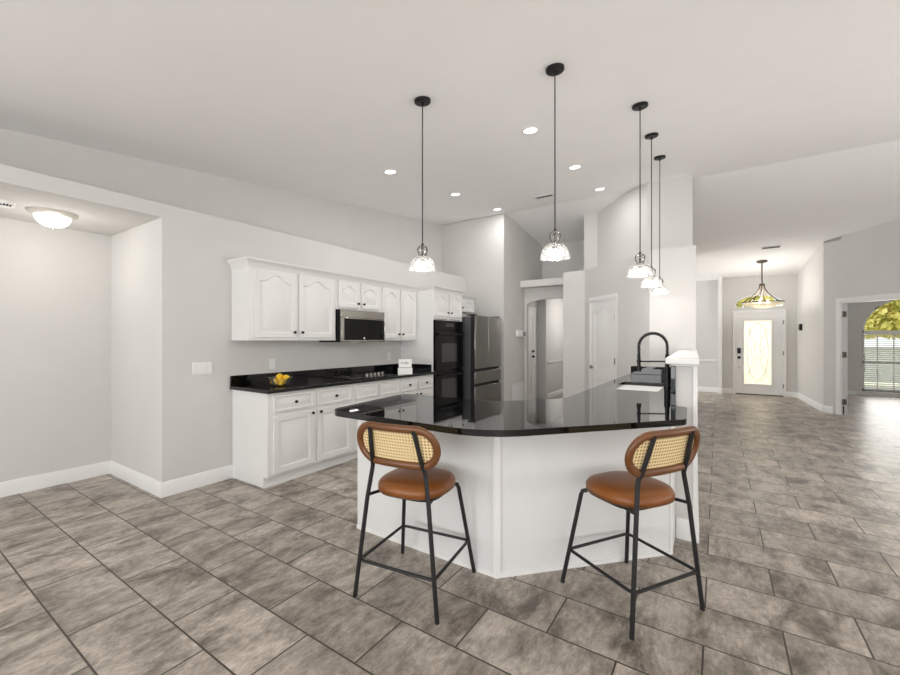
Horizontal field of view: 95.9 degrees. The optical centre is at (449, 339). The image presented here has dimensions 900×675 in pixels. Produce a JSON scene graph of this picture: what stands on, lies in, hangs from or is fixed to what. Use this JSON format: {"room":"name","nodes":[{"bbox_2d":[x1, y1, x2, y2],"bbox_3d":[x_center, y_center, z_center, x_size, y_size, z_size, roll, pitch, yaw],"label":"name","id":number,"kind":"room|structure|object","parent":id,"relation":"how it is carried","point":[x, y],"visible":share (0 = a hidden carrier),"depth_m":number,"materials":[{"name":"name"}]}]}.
{"room":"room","nodes":[
{"label":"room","id":0,"kind":"room"},
{"bbox_2d":[0,217,110,481],"bbox_3d":[-5.067,0.090,1.889,0.100,2.560,5.570,0,0,33],"label":"wall","id":1,"kind":"structure","parent":0,"point":[55,285],"depth_m":3.81,"materials":[{"name":"white paint"}]},
{"bbox_2d":[0,460,110,497],"bbox_3d":[-5.019,1.305,1.857,0.016,0.130,5.570,0,0,33],"label":"baseboard","id":2,"kind":"structure","parent":1,"relation":"attached to","point":[21,485],"depth_m":3.81,"materials":[{"name":"white paint"}]},
{"bbox_2d":[0,128,441,271],"bbox_3d":[-3.131,-1.732,3.697,0.100,1.201,10.720,0,0,33],"label":"wall","id":3,"kind":"structure","parent":0,"point":[360,229],"depth_m":4.63,"materials":[{"name":"white paint"}]},
{"bbox_2d":[111,203,465,481],"bbox_3d":[-1.633,0.090,6.021,1.280,2.560,5.110,0,0,33],"label":"wall","id":4,"kind":"structure","parent":0,"point":[171,274],"depth_m":3.90,"materials":[{"name":"white paint"}]},
{"bbox_2d":[110,460,162,497],"bbox_3d":[-2.999,1.305,3.852,1.190,0.130,0.016,0,0,33],"label":"baseboard","id":5,"kind":"structure","parent":4,"relation":"attached to","point":[151,485],"depth_m":3.80,"materials":[{"name":"white paint"}]},
{"bbox_2d":[160,465,232,497],"bbox_3d":[-2.336,1.305,3.780,0.016,0.130,0.625,0,0,33],"label":"baseboard","id":6,"kind":"structure","parent":4,"relation":"attached to","point":[175,486],"depth_m":3.75,"materials":[{"name":"white paint"}]},
{"bbox_2d":[192,362,211,374],"bbox_3d":[-2.320,0.265,3.804,0.010,0.118,0.178,0,0,33],"label":"light switch","id":7,"kind":"object","parent":4,"relation":"attached to","point":[198,368],"visible":1,"depth_m":3.80,"materials":[{"name":"white plastic"}]},
{"bbox_2d":[269,359,274,369],"bbox_3d":[-1.928,0.260,4.400,0.008,0.116,0.072,0,0,33],"label":"wall outlet","id":8,"kind":"object","parent":4,"relation":"attached to","point":[271,361],"visible":1,"depth_m":4.39,"materials":[{"name":"white plastic"}]},
{"bbox_2d":[232,266,335,340],"bbox_3d":[-1.733,-0.362,4.378,0.358,0.735,1.053,0,0,33],"label":"upper cabinet","id":9,"kind":"object","parent":4,"relation":"attached to","point":[268,304],"visible":1,"depth_m":4.13,"materials":[{"name":"white paint"}]},
{"bbox_2d":[230,363,398,385],"bbox_3d":[-1.456,0.405,5.104,0.020,0.100,2.605,0,0,33],"label":"backsplash","id":10,"kind":"structure","parent":4,"relation":"attached to","point":[235,380],"depth_m":4.82,"materials":[{"name":"black stone"}]},
{"bbox_2d":[226,256,419,291],"bbox_3d":[-1.325,-0.745,4.997,0.357,0.080,2.638,0,0,33],"label":"crown molding","id":11,"kind":"structure","parent":4,"relation":"attached to","point":[245,261],"depth_m":4.44,"materials":[{"name":"white paint"}]},
{"bbox_2d":[336,280,379,311],"bbox_3d":[-1.237,-0.545,5.130,0.358,0.370,0.750,0,0,33],"label":"upper cabinet","id":12,"kind":"object","parent":4,"relation":"attached to","point":[349,295],"visible":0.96,"depth_m":5.01,"materials":[{"name":"white paint"}]},
{"bbox_2d":[319,309,384,341],"bbox_3d":[-1.204,-0.167,5.109,0.435,0.386,0.732,0,0,33],"label":"microwave","id":13,"kind":"object","parent":12,"relation":"attached to","point":[351,325],"visible":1,"depth_m":4.94,"materials":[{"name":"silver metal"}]},
{"bbox_2d":[380,287,416,339],"bbox_3d":[-0.814,-0.362,5.770,0.358,0.735,0.785,0,0,33],"label":"upper cabinet","id":14,"kind":"object","parent":4,"relation":"attached to","point":[399,307],"visible":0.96,"depth_m":5.67,"materials":[{"name":"white paint"}]},
{"bbox_2d":[462,299,473,313],"bbox_3d":[0.088,-0.610,7.137,0.358,0.240,0.890,0,0,33],"label":"upper cabinet","id":15,"kind":"object","parent":4,"relation":"attached to","point":[467,305],"visible":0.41,"depth_m":7.23,"materials":[{"name":"white paint"}]},
{"bbox_2d":[462,295,475,300],"bbox_3d":[0.194,-0.745,7.037,0.070,0.080,0.940,0,0,33],"label":"crown molding","id":16,"kind":"structure","parent":15,"relation":"attached to","point":[465,297],"depth_m":7.22,"materials":[{"name":"white paint"}]},
{"bbox_2d":[0,0,899,280],"bbox_3d":[2.805,-1.748,3.360,11.420,1.356,16.900,0,0,33],"label":"ceiling","id":17,"kind":"structure","parent":0,"point":[783,116],"depth_m":3.15,"materials":[{"name":"paint"}]},
{"bbox_2d":[0,199,15,208],"bbox_3d":[-3.442,-1.049,3.135,0.124,0.042,0.124,0,0,33],"label":"smoke detector","id":18,"kind":"object","parent":17,"relation":"attached to","point":[3,203],"visible":1,"depth_m":3.12,"materials":[{"name":"white plastic"}]},
{"bbox_2d":[26,207,77,229],"bbox_3d":[-3.341,-0.997,3.416,0.316,0.147,0.316,0,0,33],"label":"flush light","id":19,"kind":"object","parent":17,"relation":"attached to","point":[49,217],"visible":1,"depth_m":3.34,"materials":[{"name":"white glass"}]},
{"bbox_2d":[383,169,397,173],"bbox_3d":[-0.688,-1.942,4.684,0.170,0.024,0.169,0,0,33],"label":"recessed light","id":20,"kind":"object","parent":17,"relation":"in","point":[387,171],"visible":1,"depth_m":4.67,"materials":[{"name":"white plastic"}]},
{"bbox_2d":[409,96,435,270],"bbox_3d":[-0.209,-1.182,3.088,0.200,1.301,0.200,0,0,33],"label":"pendant lamp","id":21,"kind":"object","parent":17,"relation":"hanging from","point":[421,101],"visible":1,"depth_m":3.08,"materials":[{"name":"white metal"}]},
{"bbox_2d":[420,243,424,261],"bbox_3d":[-0.209,-0.665,3.088,0.048,0.145,0.047,0,0,33],"label":"socket","id":22,"kind":"object","parent":21,"relation":"attached to","point":[422,246],"depth_m":3.08,"materials":[{"name":"silver metal"}]},
{"bbox_2d":[450,192,460,195],"bbox_3d":[0.077,-2.097,5.844,0.170,0.024,0.169,0,0,33],"label":"recessed light","id":23,"kind":"object","parent":17,"relation":"in","point":[456,193],"visible":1,"depth_m":5.84,"materials":[{"name":"white plastic"}]},
{"bbox_2d":[521,126,539,133],"bbox_3d":[0.746,-1.944,3.762,0.170,0.024,0.169,0,0,33],"label":"recessed light","id":24,"kind":"object","parent":17,"relation":"in","point":[531,129],"visible":1,"depth_m":3.75,"materials":[{"name":"white plastic"}]},
{"bbox_2d":[533,193,553,198],"bbox_3d":[1.454,-2.220,6.278,0.300,0.028,0.150,0,0,33],"label":"ceiling vent","id":25,"kind":"object","parent":17,"relation":"in","point":[550,194],"visible":0.94,"depth_m":6.27,"materials":[{"name":"white plastic"}]},
{"bbox_2d":[540,63,569,260],"bbox_3d":[0.715,-1.207,2.766,0.200,1.306,0.200,0,0,33],"label":"pendant lamp","id":26,"kind":"object","parent":17,"relation":"hanging from","point":[555,69],"visible":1,"depth_m":2.76,"materials":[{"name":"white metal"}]},
{"bbox_2d":[551,229,557,249],"bbox_3d":[0.715,-0.688,2.766,0.048,0.145,0.047,0,0,33],"label":"socket","id":27,"kind":"object","parent":26,"relation":"attached to","point":[555,231],"depth_m":2.76,"materials":[{"name":"silver metal"}]},
{"bbox_2d":[568,164,581,168],"bbox_3d":[1.517,-2.101,4.930,0.170,0.024,0.169,0,0,33],"label":"recessed light","id":28,"kind":"object","parent":17,"relation":"in","point":[576,166],"visible":1,"depth_m":4.91,"materials":[{"name":"white plastic"}]},
{"bbox_2d":[594,187,605,190],"bbox_3d":[2.233,-2.250,6.051,0.170,0.024,0.169,0,0,33],"label":"recessed light","id":29,"kind":"object","parent":17,"relation":"in","point":[600,188],"visible":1,"depth_m":6.04,"materials":[{"name":"white plastic"}]},
{"bbox_2d":[627,101,652,277],"bbox_3d":[1.589,-1.253,3.395,0.200,1.438,0.200,0,0,33],"label":"pendant lamp","id":30,"kind":"object","parent":17,"relation":"hanging from","point":[639,106],"visible":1,"depth_m":3.38,"materials":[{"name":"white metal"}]},
{"bbox_2d":[637,252,642,268],"bbox_3d":[1.589,-0.667,3.395,0.048,0.145,0.047,0,0,33],"label":"socket","id":31,"kind":"object","parent":30,"relation":"attached to","point":[640,255],"depth_m":3.38,"materials":[{"name":"silver metal"}]},
{"bbox_2d":[641,132,662,287],"bbox_3d":[2.018,-1.298,4.067,0.200,1.528,0.200,0,0,33],"label":"pendant lamp","id":32,"kind":"object","parent":17,"relation":"hanging from","point":[650,136],"visible":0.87,"depth_m":4.06,"materials":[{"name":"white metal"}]},
{"bbox_2d":[650,155,668,294],"bbox_3d":[2.458,-1.344,4.758,0.200,1.619,0.200,0,0,33],"label":"pendant lamp","id":33,"kind":"object","parent":17,"relation":"hanging from","point":[659,158],"visible":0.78,"depth_m":4.76,"materials":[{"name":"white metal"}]},
{"bbox_2d":[740,260,784,307],"bbox_3d":[6.909,-1.236,8.991,0.784,1.052,0.784,0,0,33],"label":"chandelier","id":34,"kind":"object","parent":17,"relation":"hanging from","point":[766,303],"visible":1,"depth_m":8.91,"materials":[{"name":"brown metal"}]},
{"bbox_2d":[761,245,781,249],"bbox_3d":[6.442,-1.860,8.148,0.320,0.029,0.150,0,0,33],"label":"ceiling vent","id":35,"kind":"object","parent":17,"relation":"in","point":[775,246],"visible":1,"depth_m":8.14,"materials":[{"name":"white plastic"}]},
{"bbox_2d":[0,391,899,674],"bbox_3d":[3.088,1.420,3.953,11.600,0.100,18.200,0,0,33],"label":"floor","id":36,"kind":"structure","parent":0,"point":[798,547],"depth_m":2.25,"materials":[{"name":"tile"}]},
{"bbox_2d":[232,384,352,488],"bbox_3d":[-1.610,0.930,4.301,0.648,0.880,1.045,0,0,33],"label":"base cabinet","id":37,"kind":"object","parent":36,"relation":"on","point":[277,438],"visible":0.92,"depth_m":3.96,"materials":[{"name":"white paint"}]},
{"bbox_2d":[230,363,434,393],"bbox_3d":[-1.198,0.422,4.931,0.642,0.135,2.610,0,0,33],"label":"countertop","id":38,"kind":"structure","parent":37,"relation":"on","point":[305,379],"depth_m":4.56,"materials":[{"name":"black stone"}]},
{"bbox_2d":[268,376,291,385],"bbox_3d":[-1.685,0.412,4.036,0.224,0.085,0.224,0,0,33],"label":"glass bowl","id":39,"kind":"object","parent":38,"relation":"on","point":[270,378],"visible":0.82,"depth_m":3.99,"materials":[{"name":"clear glass"}]},
{"bbox_2d":[276,374,282,379],"bbox_3d":[-1.688,0.367,4.026,0.071,0.071,0.071,0,0,31],"label":"lemon","id":40,"kind":"object","parent":39,"relation":"in","point":[279,376],"visible":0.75,"depth_m":4.00,"materials":[{"name":"yellow food"}]},
{"bbox_2d":[277,379,283,384],"bbox_3d":[-1.665,0.415,3.991,0.071,0.066,0.075,0,0,15],"label":"lemon","id":41,"kind":"object","parent":39,"relation":"in","point":[280,381],"visible":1,"depth_m":3.96,"materials":[{"name":"yellow food"}]},
{"bbox_2d":[283,375,289,381],"bbox_3d":[-1.625,0.381,4.037,0.064,0.072,0.076,0,0,40],"label":"lemon","id":42,"kind":"object","parent":39,"relation":"in","point":[285,377],"visible":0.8,"depth_m":4.01,"materials":[{"name":"yellow food"}]},
{"bbox_2d":[323,372,396,379],"bbox_3d":[-1.102,0.437,5.083,0.520,0.036,0.790,0,0,33],"label":"cooktop","id":43,"kind":"object","parent":38,"relation":"in","point":[363,375],"visible":0.99,"depth_m":5.00,"materials":[{"name":"black glass"}]},
{"bbox_2d":[398,359,411,373],"bbox_3d":[-0.596,0.355,5.396,0.190,0.200,0.070,0,0,-3],"label":"block sign","id":44,"kind":"object","parent":38,"relation":"on","point":[405,365],"visible":1,"depth_m":5.38,"materials":[{"name":"white wood"}]},
{"bbox_2d":[349,378,398,459],"bbox_3d":[-1.106,0.930,5.065,0.648,0.880,0.785,0,0,33],"label":"base cabinet","id":45,"kind":"object","parent":36,"relation":"on","point":[366,391],"visible":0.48,"depth_m":4.79,"materials":[{"name":"white paint"}]},
{"bbox_2d":[353,421,475,624],"bbox_3d":[-0.190,0.896,2.271,0.515,0.947,0.533,0,0,25],"label":"bar stool","id":46,"kind":"object","parent":36,"relation":"on","point":[415,452],"visible":1,"depth_m":2.11,"materials":[{"name":"leather"}]},
{"bbox_2d":[399,374,432,395],"bbox_3d":[-0.683,0.930,5.705,0.648,0.880,0.750,0,0,33],"label":"base cabinet","id":47,"kind":"object","parent":36,"relation":"on","point":[420,385],"visible":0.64,"depth_m":5.56,"materials":[{"name":"white paint"}]},
{"bbox_2d":[401,290,461,371],"bbox_3d":[-0.257,0.320,6.353,0.650,2.100,0.800,0,0,33],"label":"tall cabinet","id":48,"kind":"object","parent":36,"relation":"on","point":[431,305],"visible":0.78,"depth_m":5.99,"materials":[{"name":"white paint"}]},
{"bbox_2d":[433,320,464,398],"bbox_3d":[0.013,0.403,6.174,0.098,1.395,0.770,0,0,33],"label":"double oven","id":49,"kind":"object","parent":48,"relation":"in","point":[447,335],"visible":0.9,"depth_m":6.13,"materials":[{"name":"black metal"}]},
{"bbox_2d":[434,285,464,295],"bbox_3d":[-0.018,-0.745,6.189,0.070,0.080,0.810,0,0,33],"label":"crown molding","id":50,"kind":"structure","parent":48,"relation":"attached to","point":[440,289],"depth_m":6.16,"materials":[{"name":"white paint"}]},
{"bbox_2d":[462,314,500,400],"bbox_3d":[0.329,0.477,7.055,0.775,1.785,0.922,0,0,33],"label":"refrigerator","id":51,"kind":"object","parent":36,"relation":"on","point":[482,337],"visible":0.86,"depth_m":6.66,"materials":[{"name":"grey metal"}]},
{"bbox_2d":[357,385,675,578],"bbox_3d":[1.184,0.930,4.004,1.956,0.879,3.812,0,0,33],"label":"kitchen island","id":52,"kind":"object","parent":36,"relation":"on","point":[520,494],"visible":0.41,"depth_m":2.45,"materials":[{"name":"white paint"}]},
{"bbox_2d":[335,366,686,436],"bbox_3d":[1.129,0.337,3.868,2.072,0.309,4.150,0,0,33],"label":"island countertop","id":53,"kind":"structure","parent":52,"relation":"on","point":[603,407],"depth_m":2.55,"materials":[{"name":"black stone"}]},
{"bbox_2d":[637,331,670,387],"bbox_3d":[1.963,0.187,3.893,0.331,0.538,0.086,0,0,14],"label":"kitchen faucet","id":54,"kind":"object","parent":53,"relation":"on","point":[667,378],"visible":1,"depth_m":3.88,"materials":[{"name":"black metal"}]},
{"bbox_2d":[560,426,704,640],"bbox_3d":[0.967,0.896,2.167,0.515,0.947,0.533,0,0,-24],"label":"bar stool","id":55,"kind":"object","parent":36,"relation":"on","point":[650,454],"visible":1,"depth_m":2.01,"materials":[{"name":"leather"}]},
{"bbox_2d":[442,214,541,400],"bbox_3d":[1.461,-0.480,9.329,1.360,3.700,3.820,0,0,33],"label":"wall","id":56,"kind":"structure","parent":0,"point":[493,254],"depth_m":7.67,"materials":[{"name":"white paint"}]},
{"bbox_2d":[512,381,524,400],"bbox_3d":[1.361,1.020,7.932,0.012,0.386,0.646,0,0,33],"label":"air vent","id":57,"kind":"object","parent":56,"relation":"in","point":[514,389],"visible":0.72,"depth_m":7.89,"materials":[{"name":"white metal"}]},
{"bbox_2d":[516,330,525,336],"bbox_3d":[1.357,-0.125,7.889,0.053,0.117,0.431,0,0,33],"label":"thermostat","id":58,"kind":"object","parent":56,"relation":"attached to","point":[519,333],"visible":1,"depth_m":7.85,"materials":[{"name":"white plastic"}]},
{"bbox_2d":[525,286,562,399],"bbox_3d":[1.905,0.170,8.005,1.600,2.400,0.200,0,0,33],"label":"wall","id":59,"kind":"structure","parent":0,"point":[532,295],"depth_m":8.11,"materials":[{"name":"white paint"}]},
{"bbox_2d":[529,240,583,398],"bbox_3d":[2.779,-0.359,9.219,1.720,3.458,2.790,0,0,33],"label":"wall","id":60,"kind":"structure","parent":0,"point":[549,312],"depth_m":9.40,"materials":[{"name":"white paint"}]},
{"bbox_2d":[529,307,535,399],"bbox_3d":[1.747,0.315,8.933,0.074,2.110,0.905,0,0,33],"label":"door","id":61,"kind":"structure","parent":60,"relation":"in","point":[532,313],"depth_m":9.18,"materials":[{"name":"white paint"}]},
{"bbox_2d":[520,277,562,288],"bbox_3d":[2.749,-1.095,8.921,1.240,0.130,3.080,0,0,33],"label":"ledge","id":62,"kind":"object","parent":60,"relation":"attached to","point":[551,282],"depth_m":7.75,"materials":[{"name":"white paint"}]},
{"bbox_2d":[548,389,562,398],"bbox_3d":[2.657,1.305,10.001,0.016,0.130,1.380,0,0,33],"label":"baseboard","id":63,"kind":"structure","parent":60,"relation":"attached to","point":[558,392],"depth_m":9.83,"materials":[{"name":"white paint"}]},
{"bbox_2d":[548,359,562,362],"bbox_3d":[2.655,0.515,9.990,0.025,0.050,1.400,0,0,33],"label":"chair rail","id":64,"kind":"object","parent":60,"relation":"attached to","point":[553,361],"visible":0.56,"depth_m":9.80,"materials":[{"name":"white paint"}]},
{"bbox_2d":[563,245,695,397],"bbox_3d":[3.482,0.090,7.545,2.040,2.560,4.570,0,0,33],"label":"wall","id":65,"kind":"structure","parent":0,"point":[672,315],"depth_m":5.64,"materials":[{"name":"white paint"}]},
{"bbox_2d":[588,294,617,388],"bbox_3d":[2.379,0.340,6.396,0.067,2.060,0.780,0,0,-12],"label":"door","id":66,"kind":"structure","parent":65,"relation":"in","point":[603,310],"depth_m":6.37,"materials":[{"name":"white paint"}]},
{"bbox_2d":[584,174,692,269],"bbox_3d":[3.691,-1.747,7.670,1.710,1.115,3.930,0,0,33],"label":"wall","id":67,"kind":"structure","parent":0,"point":[611,234],"depth_m":5.93,"materials":[{"name":"white paint"}]},
{"bbox_2d":[676,366,692,519],"bbox_3d":[2.318,0.775,3.946,0.123,1.190,2.707,0,0,31],"label":"wall","id":68,"kind":"structure","parent":0,"point":[684,375],"depth_m":2.79,"materials":[{"name":"white paint"}]},
{"bbox_2d":[671,366,675,405],"bbox_3d":[2.243,0.319,3.971,0.030,0.274,2.703,0,0,31],"label":"backsplash","id":69,"kind":"structure","parent":68,"relation":"attached to","point":[673,368],"depth_m":2.81,"materials":[{"name":"black stone"}]},
{"bbox_2d":[665,350,698,366],"bbox_3d":[2.282,0.152,3.928,0.200,0.055,2.780,0,0,31],"label":"ledge cap","id":70,"kind":"object","parent":68,"relation":"on","point":[688,358],"visible":1,"depth_m":2.79,"materials":[{"name":"white paint"}]},
{"bbox_2d":[676,517,698,542],"bbox_3d":[1.625,1.300,2.776,0.133,0.140,0.016,0,0,33],"label":"baseboard","id":71,"kind":"structure","parent":68,"relation":"attached to","point":[682,525],"depth_m":2.78,"materials":[{"name":"white paint"}]},
{"bbox_2d":[693,367,697,521],"bbox_3d":[1.669,0.705,2.763,0.026,1.050,0.028,0,0,33],"label":"trim","id":72,"kind":"structure","parent":68,"relation":"attached to","point":[695,369],"depth_m":2.75,"materials":[{"name":"white paint"}]},
{"bbox_2d":[696,503,698,527],"bbox_3d":[2.372,1.300,3.902,0.016,0.140,2.717,0,0,31],"label":"baseboard","id":73,"kind":"structure","parent":68,"relation":"attached to","point":[698,503],"depth_m":2.85,"materials":[{"name":"white paint"}]},
{"bbox_2d":[696,280,717,386],"bbox_3d":[5.583,-0.119,11.616,3.520,2.978,0.100,0,0,33],"label":"wall","id":74,"kind":"structure","parent":0,"point":[706,291],"depth_m":10.74,"materials":[{"name":"white paint"}]},
{"bbox_2d":[698,386,717,391],"bbox_3d":[5.584,1.305,11.546,3.400,0.130,0.016,0,0,33],"label":"baseboard","id":75,"kind":"structure","parent":74,"relation":"attached to","point":[703,389],"depth_m":10.72,"materials":[{"name":"white paint"}]},
{"bbox_2d":[699,359,717,361],"bbox_3d":[5.578,0.540,11.545,3.390,0.060,0.025,0,0,33],"label":"chair rail","id":76,"kind":"object","parent":74,"relation":"attached to","point":[705,360],"visible":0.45,"depth_m":10.70,"materials":[{"name":"white paint"}]},
{"bbox_2d":[718,277,721,388],"bbox_3d":[6.968,-0.135,10.480,0.085,3.011,0.270,0,0,33],"label":"wall","id":77,"kind":"structure","parent":0,"point":[719,278],"depth_m":10.36,"materials":[{"name":"white paint"}]},
{"bbox_2d":[722,274,796,391],"bbox_3d":[7.697,-0.123,10.149,1.495,2.986,0.120,0,0,33],"label":"wall","id":78,"kind":"structure","parent":0,"point":[784,287],"depth_m":10.08,"materials":[{"name":"white paint"}]},
{"bbox_2d":[722,388,732,393],"bbox_3d":[7.129,1.305,10.442,0.225,0.130,0.016,0,0,33],"label":"baseboard","id":79,"kind":"structure","parent":78,"relation":"attached to","point":[724,390],"depth_m":10.43,"materials":[{"name":"white paint"}]},
{"bbox_2d":[735,294,783,306],"bbox_3d":[7.686,-0.983,10.110,1.000,0.306,0.076,0,0,33],"label":"window","id":80,"kind":"structure","parent":78,"relation":"in","point":[757,294],"depth_m":10.08,"materials":[{"name":"white paint"}]},
{"bbox_2d":[733,309,786,396],"bbox_3d":[7.684,0.315,10.107,1.070,2.110,0.164,0,0,33],"label":"door","id":81,"kind":"structure","parent":78,"relation":"in","point":[759,336],"depth_m":10.10,"materials":[{"name":"white paint"}]},
{"bbox_2d":[786,391,795,396],"bbox_3d":[8.195,1.305,9.739,0.198,0.130,0.016,0,0,33],"label":"baseboard","id":82,"kind":"structure","parent":78,"relation":"attached to","point":[788,394],"depth_m":9.74,"materials":[{"name":"white paint"}]},
{"bbox_2d":[797,241,823,404],"bbox_3d":[7.750,-0.265,8.709,0.100,3.270,2.432,0,0,31],"label":"wall","id":83,"kind":"structure","parent":0,"point":[810,278],"depth_m":8.49,"materials":[{"name":"white paint"}]},
{"bbox_2d":[796,392,822,411],"bbox_3d":[7.671,1.305,8.692,0.016,0.130,2.322,0,0,31],"label":"baseboard","id":84,"kind":"structure","parent":83,"relation":"attached to","point":[803,398],"depth_m":8.50,"materials":[{"name":"white paint"}]},
{"bbox_2d":[824,219,899,413],"bbox_3d":[7.536,-0.436,5.709,0.100,3.612,4.070,0,0,-12],"label":"wall","id":85,"kind":"structure","parent":0,"point":[866,262],"depth_m":7.21,"materials":[{"name":"white paint"}]},
{"bbox_2d":[823,405,832,413],"bbox_3d":[7.087,1.305,7.613,0.016,0.130,0.160,0,0,-12],"label":"baseboard","id":86,"kind":"structure","parent":85,"relation":"attached to","point":[826,409],"depth_m":7.60,"materials":[{"name":"white paint"}]},
{"bbox_2d":[836,293,899,414],"bbox_3d":[7.339,0.302,6.679,0.138,2.135,1.660,0,0,-12],"label":"door frame","id":87,"kind":"structure","parent":85,"relation":"in","point":[841,303],"depth_m":7.40,"materials":[{"name":"white paint"}]},
{"bbox_2d":[848,300,887,390],"bbox_3d":[11.009,-0.080,9.598,4.600,2.900,0.150,0,0,33],"label":"wall","id":88,"kind":"structure","parent":0,"point":[858,312],"depth_m":10.10,"materials":[{"name":"grey paint"}]},
{"bbox_2d":[848,391,899,396],"bbox_3d":[10.963,1.320,9.529,4.400,0.100,0.016,0,0,33],"label":"baseboard","id":89,"kind":"structure","parent":88,"relation":"attached to","point":[849,392],"depth_m":9.93,"materials":[{"name":"white paint"}]},
{"bbox_2d":[858,299,899,394],"bbox_3d":[10.923,0.125,9.607,1.860,2.350,0.130,0,0,33],"label":"window","id":90,"kind":"structure","parent":88,"relation":"in","point":[880,305],"depth_m":9.93,"materials":[{"name":"white paint"}]},
{"bbox_2d":[862,332,899,391],"bbox_3d":[10.915,0.520,9.594,1.680,1.420,0.040,0,0,33],"label":"window blind","id":91,"kind":"object","parent":90,"relation":"attached to","point":[862,332],"visible":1,"depth_m":9.88,"materials":[{"name":"white plastic"}]},
{"label":"outside","id":92,"kind":"structure","parent":0,"visible":0},
{"bbox_2d":[864,381,899,388],"bbox_3d":[41.248,3.562,35.259,90.000,4.085,75.700,0,0,33],"label":"lawn","id":93,"kind":"structure","parent":92,"point":[879,382],"depth_m":20.28,"materials":[{"name":"green plant"}]},
{"bbox_2d":[736,296,781,306],"bbox_3d":[15.441,-1.564,22.019,5.619,7.484,6.162,0,0,33],"label":"tree","id":94,"kind":"object","parent":93,"relation":"on","point":[756,298],"visible":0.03,"depth_m":20.87,"materials":[{"name":"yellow plant"}]},
{"bbox_2d":[864,299,899,338],"bbox_3d":[20.887,-1.188,18.543,5.418,6.734,5.466,0,0,33],"label":"tree","id":95,"kind":"object","parent":93,"relation":"on","point":[886,317],"visible":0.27,"depth_m":18.29,"materials":[{"name":"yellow plant"}]},
{"bbox_2d":[864,328,899,381],"bbox_3d":[29.422,1.020,28.507,12.100,3.700,6.800,0,0,33],"label":"house","id":96,"kind":"structure","parent":93,"relation":"on","point":[889,369],"depth_m":26.05,"materials":[{"name":"white"}]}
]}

